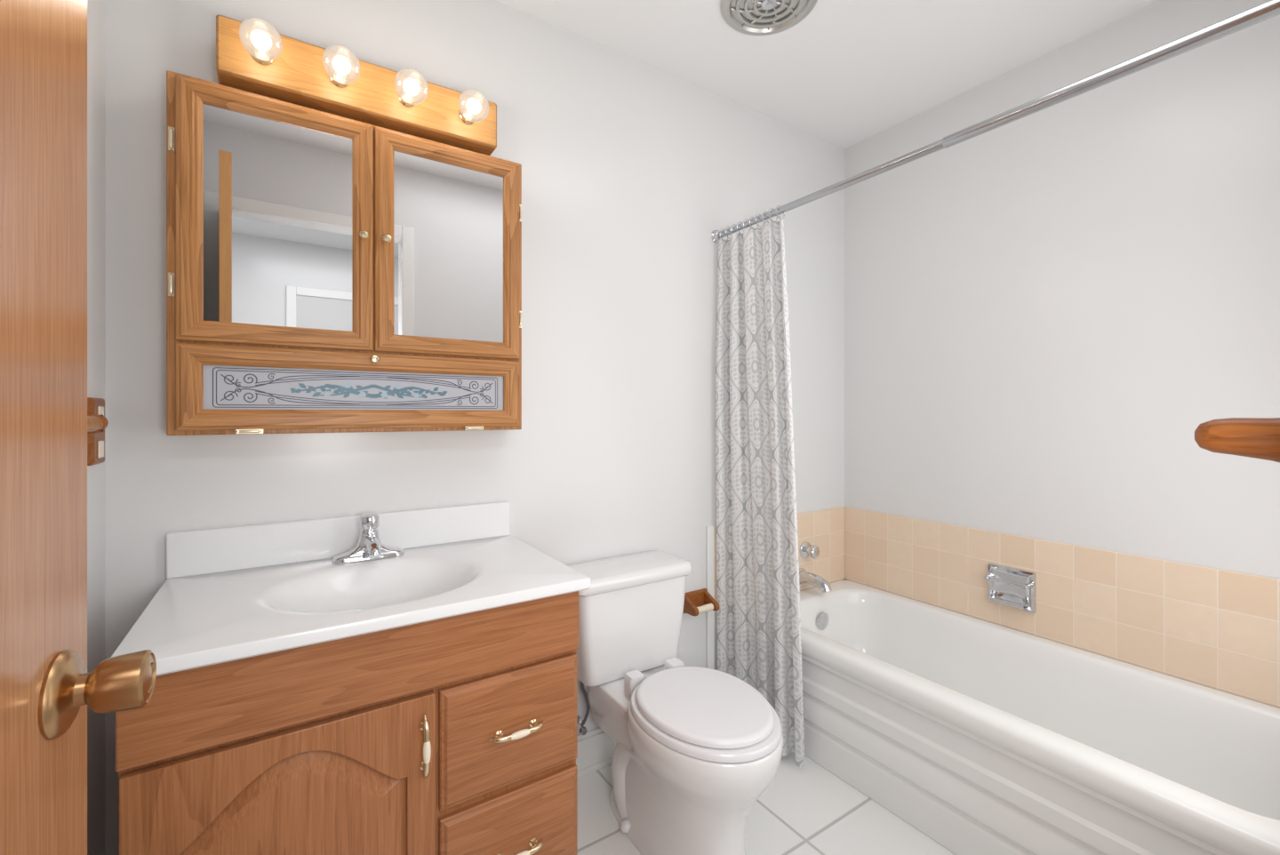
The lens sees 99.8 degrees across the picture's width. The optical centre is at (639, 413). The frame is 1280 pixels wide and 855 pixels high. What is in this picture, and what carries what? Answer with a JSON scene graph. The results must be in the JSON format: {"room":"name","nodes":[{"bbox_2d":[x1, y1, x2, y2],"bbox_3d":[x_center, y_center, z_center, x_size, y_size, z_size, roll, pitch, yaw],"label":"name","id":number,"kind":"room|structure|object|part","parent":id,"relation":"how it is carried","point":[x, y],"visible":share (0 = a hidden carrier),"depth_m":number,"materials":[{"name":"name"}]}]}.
{"room":"bathroom","nodes":[
{"label":"bathroom","id":0,"kind":"room"},
{"bbox_2d":[87,0,105,854],"bbox_3d":[-0.743,-0.029,0.463,0.100,2.378,1.530,0,0,-33],"label":"wall","id":1,"kind":"structure","parent":0,"point":[96,9],"depth_m":1.07,"materials":[{"name":"paint"}]},
{"bbox_2d":[87,397,104,465],"bbox_3d":[-1.068,0.035,1.061,0.012,0.130,0.083,0,0,-33],"label":"wall plate","id":2,"kind":"object","parent":1,"relation":"attached to","point":[95,442],"visible":0.74,"depth_m":1.04,"materials":[{"name":"red wood"}]},
{"bbox_2d":[97,406,103,415],"bbox_3d":[-1.065,0.003,1.064,0.004,0.034,0.031,0,0,-33],"label":"outlet","id":3,"kind":"object","parent":2,"relation":"attached to","point":[100,409],"depth_m":1.06,"materials":[{"name":"beige plastic"}]},
{"bbox_2d":[97,440,103,458],"bbox_3d":[-1.065,0.071,1.064,0.004,0.034,0.031,0,0,-33],"label":"outlet","id":4,"kind":"object","parent":2,"relation":"attached to","point":[100,443],"depth_m":1.06,"materials":[{"name":"beige plastic"}]},
{"bbox_2d":[87,414,108,435],"bbox_3d":[-0.842,0.022,0.752,0.052,0.068,0.521,0,0,-33],"label":"towel bar","id":5,"kind":"object","parent":1,"relation":"attached to","point":[96,423],"visible":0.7,"depth_m":0.93,"materials":[{"name":"red wood"}]},
{"bbox_2d":[105,0,844,854],"bbox_3d":[-0.117,-0.029,1.850,2.670,2.378,0.100,0,0,-33],"label":"wall","id":6,"kind":"structure","parent":0,"point":[630,167],"depth_m":1.69,"materials":[{"name":"paint"}]},
{"bbox_2d":[166,501,510,578],"bbox_3d":[-0.710,0.311,1.386,0.771,0.100,0.020,0,0,-33],"label":"backsplash","id":7,"kind":"structure","parent":6,"relation":"attached to","point":[204,551],"depth_m":1.32,"materials":[{"name":"stone"}]},
{"bbox_2d":[166,70,521,435],"bbox_3d":[-0.670,-0.330,1.340,0.764,0.752,0.144,0,0,-33],"label":"medicine cabinet","id":8,"kind":"object","parent":6,"relation":"attached to","point":[326,272],"visible":1,"depth_m":1.26,"materials":[{"name":"brown wood"}]},
{"bbox_3d":[-0.801,-0.424,1.207,0.366,0.546,0.018,0,0,-33],"label":"door","id":9,"kind":"part","parent":8,"relation":"part of","materials":[{"name":"brown wood"}]},
{"bbox_2d":[203,103,352,331],"bbox_3d":[-0.804,-0.424,1.212,0.282,0.461,0.005,0,0,-33],"label":"mirror","id":10,"kind":"object","parent":8,"relation":"attached to","point":[278,186],"depth_m":1.20,"materials":[{"name":"silver metal"}]},
{"bbox_3d":[-0.646,-0.055,1.308,0.736,0.182,0.018,0,0,-33],"label":"drop panel","id":11,"kind":"part","parent":8,"relation":"part of","materials":[{"name":"brown wood"}]},
{"bbox_3d":[-0.650,-0.055,1.314,0.651,0.097,0.005,0,0,-33],"label":"painted glass","id":12,"kind":"part","parent":8,"relation":"part of","materials":[{"name":"grey glass"}]},
{"bbox_3d":[-0.655,-0.422,1.278,0.021,0.021,0.024,0,0,-33],"label":"knob","id":13,"kind":"part","parent":8,"relation":"part of","materials":[{"name":"gold metal"}]},
{"bbox_3d":[-0.635,-0.130,1.291,0.021,0.021,0.024,0,0,-33],"label":"knob","id":14,"kind":"part","parent":8,"relation":"part of","materials":[{"name":"gold metal"}]},
{"bbox_3d":[-0.614,-0.422,1.305,0.021,0.021,0.024,0,0,-33],"label":"knob","id":15,"kind":"part","parent":8,"relation":"part of","materials":[{"name":"gold metal"}]},
{"bbox_3d":[-0.492,-0.424,1.410,0.366,0.546,0.018,0,0,-33],"label":"door","id":16,"kind":"part","parent":8,"relation":"part of","materials":[{"name":"brown wood"}]},
{"bbox_2d":[394,150,503,342],"bbox_3d":[-0.495,-0.424,1.415,0.282,0.461,0.005,0,0,-33],"label":"mirror","id":17,"kind":"object","parent":8,"relation":"attached to","point":[449,209],"depth_m":1.41,"materials":[{"name":"silver metal"}]},
{"bbox_2d":[216,14,496,155],"bbox_3d":[-0.648,-0.790,1.315,0.610,0.124,0.210,0,0,-33],"label":"vanity light","id":18,"kind":"object","parent":6,"relation":"attached to","point":[250,58],"visible":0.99,"depth_m":1.28,"materials":[{"name":"brown wood"}]},
{"bbox_3d":[-0.802,-0.788,1.141,0.076,0.076,0.087,0,0,-33],"label":"bulb","id":19,"kind":"part","parent":18,"relation":"part of","materials":[{"name":"clear glass"}]},
{"bbox_2d":[250,46,272,65],"bbox_3d":[-0.829,-0.788,1.182,0.040,0.040,0.014,0,0,-33],"label":"socket","id":20,"kind":"object","parent":18,"relation":"attached to","point":[260,57],"depth_m":1.18,"materials":[{"name":"gold metal"}]},
{"bbox_2d":[329,69,349,87],"bbox_3d":[-0.705,-0.788,1.264,0.040,0.040,0.014,0,0,-33],"label":"socket","id":21,"kind":"object","parent":18,"relation":"attached to","point":[344,79],"depth_m":1.26,"materials":[{"name":"gold metal"}]},
{"bbox_2d":[398,89,415,107],"bbox_3d":[-0.581,-0.788,1.345,0.040,0.040,0.014,0,0,-33],"label":"socket","id":22,"kind":"object","parent":18,"relation":"attached to","point":[404,100],"depth_m":1.34,"materials":[{"name":"gold metal"}]},
{"bbox_2d":[459,108,474,124],"bbox_3d":[-0.456,-0.788,1.427,0.040,0.040,0.014,0,0,-33],"label":"socket","id":23,"kind":"object","parent":18,"relation":"attached to","point":[464,116],"depth_m":1.42,"materials":[{"name":"gold metal"}]},
{"bbox_2d":[577,680,590,735],"bbox_3d":[-0.182,0.907,1.679,0.050,0.201,0.086,0,0,-33],"label":"supply valve","id":24,"kind":"object","parent":6,"relation":"attached to","point":[581,729],"visible":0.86,"depth_m":1.67,"materials":[{"name":"silver metal"}]},
{"bbox_2d":[576,727,615,777],"bbox_3d":[-0.062,1.097,1.812,0.756,0.125,0.022,0,0,-33],"label":"baseboard","id":25,"kind":"structure","parent":6,"relation":"attached to","point":[596,748],"depth_m":1.75,"materials":[{"name":"paint"}]},
{"bbox_2d":[683,588,719,615],"bbox_3d":[0.220,0.693,1.960,0.116,0.070,0.084,0,0,-33],"label":"toilet paper holder","id":26,"kind":"object","parent":6,"relation":"attached to","point":[696,602],"visible":0.98,"depth_m":1.96,"materials":[{"name":"red wood"}]},
{"bbox_3d":[0.184,0.693,1.928,0.016,0.058,0.069,0,0,-33],"label":"arm","id":27,"kind":"part","parent":26,"relation":"part of","materials":[{"name":"red wood"}]},
{"bbox_3d":[0.264,0.693,1.981,0.016,0.058,0.069,0,0,-33],"label":"arm","id":28,"kind":"part","parent":26,"relation":"part of","materials":[{"name":"red wood"}]},
{"bbox_2d":[706,525,714,669],"bbox_3d":[0.266,0.792,2.034,0.034,0.735,0.012,0,0,-33],"label":"trim","id":29,"kind":"structure","parent":6,"relation":"attached to","point":[710,530],"depth_m":2.03,"materials":[{"name":"paint"}]},
{"bbox_2d":[714,506,844,614],"bbox_3d":[0.609,0.597,2.262,0.789,0.334,0.008,0,0,-33],"label":"trim","id":30,"kind":"structure","parent":6,"relation":"attached to","point":[824,529],"depth_m":2.39,"materials":[{"name":"beige tile"}]},
{"bbox_2d":[800,541,819,558],"bbox_3d":[0.729,0.588,2.300,0.072,0.072,0.060,0,0,-33],"label":"shower valve","id":31,"kind":"object","parent":6,"relation":"attached to","point":[806,549],"visible":1,"depth_m":2.30,"materials":[{"name":"silver metal"}]},
{"bbox_3d":[0.736,0.588,2.289,0.056,0.056,0.034,0,0,-33],"label":"knob","id":32,"kind":"part","parent":31,"relation":"part of","materials":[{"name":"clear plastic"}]},
{"bbox_2d":[799,568,831,592],"bbox_3d":[0.732,0.701,2.247,0.068,0.074,0.152,0,0,-33],"label":"tub spout","id":33,"kind":"object","parent":6,"relation":"attached to","point":[818,581],"visible":0.94,"depth_m":2.23,"materials":[{"name":"silver metal"}]},
{"bbox_2d":[711,0,1279,243],"bbox_3d":[0.710,-0.674,1.418,0.050,0.050,1.529,0,0,-33],"label":"shower rod","id":34,"kind":"object","parent":6,"relation":"attached to","point":[1269,9],"visible":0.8,"depth_m":1.13,"materials":[{"name":"metal"}]},
{"bbox_2d":[715,205,804,769],"bbox_3d":[0.424,0.223,1.886,0.092,1.829,0.384,0,0,-33],"label":"shower curtain","id":35,"kind":"object","parent":34,"relation":"hanging from","point":[759,638],"visible":0.9,"depth_m":1.88,"materials":[{"name":"fabric"}]},
{"bbox_2d":[577,752,955,854],"bbox_3d":[0.482,1.210,0.269,3.500,0.100,3.400,0,0,-33],"label":"floor","id":36,"kind":"structure","parent":0,"point":[809,811],"depth_m":1.53,"materials":[{"name":"white tile"}]},
{"bbox_2d":[115,591,578,854],"bbox_3d":[-0.571,0.773,1.173,0.746,0.774,0.523,0,0,-33],"label":"vanity cabinet","id":37,"kind":"object","parent":36,"relation":"on","point":[454,735],"visible":0.96,"depth_m":0.96,"materials":[{"name":"brown wood"}]},
{"bbox_3d":[-0.575,0.770,0.905,0.438,0.480,0.018,0,0,-33],"label":"door","id":38,"kind":"part","parent":37,"relation":"part of","materials":[{"name":"brown wood"}]},
{"bbox_3d":[-0.575,0.764,0.906,0.342,0.396,0.018,0,0,-33],"label":"raised panel","id":39,"kind":"part","parent":37,"relation":"part of","materials":[{"name":"brown wood"}]},
{"bbox_2d":[110,501,590,676],"bbox_3d":[-0.573,0.371,1.180,0.774,0.221,0.514,0,0,-33],"label":"sink","id":40,"kind":"object","parent":37,"relation":"in","point":[233,593],"visible":0.93,"depth_m":1.19,"materials":[{"name":"ceramic"}]},
{"bbox_2d":[332,512,404,564],"bbox_3d":[-0.645,0.304,1.295,0.160,0.111,0.143,0,0,-33],"label":"faucet","id":41,"kind":"object","parent":40,"relation":"on","point":[369,547],"visible":1,"depth_m":1.31,"materials":[{"name":"silver metal"}]},
{"bbox_3d":[-0.669,0.274,1.331,0.046,0.051,0.047,0,0,-33],"label":"handle","id":42,"kind":"part","parent":41,"relation":"part of","materials":[{"name":"silver metal"}]},
{"bbox_3d":[-0.639,0.318,1.286,0.032,0.042,0.122,0,0,-33],"label":"spout","id":43,"kind":"part","parent":41,"relation":"part of","materials":[{"name":"silver metal"}]},
{"bbox_3d":[-0.395,0.620,0.994,0.017,0.120,0.030,0,0,-33],"label":"handle","id":44,"kind":"part","parent":37,"relation":"part of","materials":[{"name":"gold metal"}]},
{"bbox_3d":[-0.261,0.894,1.111,0.292,0.231,0.018,0,0,-33],"label":"drawer","id":45,"kind":"part","parent":37,"relation":"part of","materials":[{"name":"brown wood"}]},
{"bbox_3d":[-0.261,0.647,1.111,0.292,0.230,0.018,0,0,-33],"label":"drawer","id":46,"kind":"part","parent":37,"relation":"part of","materials":[{"name":"brown wood"}]},
{"bbox_3d":[-0.246,0.647,1.092,0.120,0.017,0.030,0,0,-33],"label":"handle","id":47,"kind":"part","parent":37,"relation":"part of","materials":[{"name":"gold metal"}]},
{"bbox_3d":[-0.246,0.894,1.092,0.120,0.017,0.030,0,0,-33],"label":"handle","id":48,"kind":"part","parent":37,"relation":"part of","materials":[{"name":"gold metal"}]},
{"bbox_2d":[567,550,783,854],"bbox_3d":[0.087,0.820,1.493,0.416,0.690,0.708,0,0,-33],"label":"toilet","id":49,"kind":"object","parent":36,"relation":"on","point":[696,748],"visible":0.96,"depth_m":1.41,"materials":[{"name":"ceramic"}]},
{"bbox_3d":[-0.051,0.497,1.702,0.416,0.044,0.207,0,0,-33],"label":"tank lid","id":50,"kind":"part","parent":49,"relation":"part of","materials":[{"name":"ceramic"}]},
{"bbox_3d":[-0.052,0.658,1.704,0.392,0.279,0.186,0,0,-33],"label":"tank","id":51,"kind":"part","parent":49,"relation":"part of","materials":[{"name":"ceramic"}]},
{"bbox_3d":[0.163,0.738,1.377,0.314,0.022,0.380,0,0,-33],"label":"seat lid","id":52,"kind":"part","parent":49,"relation":"part of","materials":[{"name":"plastic"}]},
{"bbox_3d":[0.164,0.759,1.376,0.340,0.020,0.416,0,0,-33],"label":"seat","id":53,"kind":"part","parent":49,"relation":"part of","materials":[{"name":"plastic"}]},
{"bbox_2d":[800,579,1279,854],"bbox_3d":[1.070,0.959,1.650,0.690,0.402,1.520,0,0,-33],"label":"bathtub","id":54,"kind":"object","parent":36,"relation":"on","point":[983,737],"visible":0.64,"depth_m":1.50,"materials":[{"name":"ceramic"}]},
{"bbox_3d":[0.753,0.855,2.214,0.074,0.074,0.013,0,0,-33],"label":"overflow plate","id":55,"kind":"part","parent":54,"relation":"part of","materials":[{"name":"silver metal"}]},
{"bbox_2d":[496,0,1159,149],"bbox_3d":[0.482,-1.268,0.269,3.500,0.100,3.400,0,0,-33],"label":"ceiling","id":56,"kind":"structure","parent":0,"point":[849,72],"depth_m":1.79,"materials":[{"name":"paint"}]},
{"bbox_2d":[720,0,817,35],"bbox_3d":[0.381,-1.209,1.588,0.284,0.018,0.284,0,0,-33],"label":"ceiling vent","id":57,"kind":"object","parent":56,"relation":"in","point":[748,17],"visible":1,"depth_m":1.63,"materials":[{"name":"metal"}]},
{"bbox_2d":[844,0,1279,579],"bbox_3d":[1.405,-0.029,1.874,0.100,2.378,1.530,0,0,-33],"label":"wall","id":58,"kind":"structure","parent":0,"point":[1045,309],"depth_m":1.74,"materials":[{"name":"paint"}]},
{"bbox_2d":[983,562,1036,613],"bbox_3d":[1.290,0.614,1.887,0.060,0.140,0.146,0,0,-33],"label":"soap dish","id":59,"kind":"object","parent":58,"relation":"attached to","point":[1010,587],"visible":1,"depth_m":1.89,"materials":[{"name":"silver metal"}]},
{"bbox_2d":[989,596,1028,610],"bbox_3d":[1.293,0.665,1.889,0.048,0.022,0.106,0,0,-33],"label":"tray","id":60,"kind":"object","parent":59,"relation":"on","point":[1020,603],"depth_m":1.88,"materials":[{"name":"silver metal"}]},
{"bbox_2d":[844,506,1279,708],"bbox_3d":[1.360,0.597,1.844,0.008,0.334,1.530,0,0,-33],"label":"tile backsplash","id":61,"kind":"structure","parent":58,"relation":"attached to","point":[1212,628],"depth_m":1.70,"materials":[{"name":"beige tile"}]},
{"bbox_3d":[0.778,-0.029,0.487,2.670,2.378,0.100,0,0,-33],"label":"wall","id":62,"kind":"structure","parent":0,"visible":0},
{"bbox_2d":[0,0,156,854],"bbox_3d":[-0.329,0.144,0.211,0.090,2.008,0.652,0,0,-30],"label":"door","id":63,"kind":"structure","parent":62,"relation":"in","point":[46,687],"depth_m":0.41,"materials":[{"name":"brown wood"}]},
{"bbox_3d":[-0.444,0.226,0.447,0.057,0.066,0.066,0,0,-30],"label":"knob","id":64,"kind":"part","parent":63,"relation":"part of","materials":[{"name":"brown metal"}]},
{"bbox_2d":[1194,417,1279,463],"bbox_3d":[0.671,0.023,0.527,0.552,0.068,0.084,0,0,-33],"label":"towel bar","id":65,"kind":"object","parent":62,"relation":"attached to","point":[1251,437],"visible":1,"depth_m":0.40,"materials":[{"name":"brown wood"}]}
]}

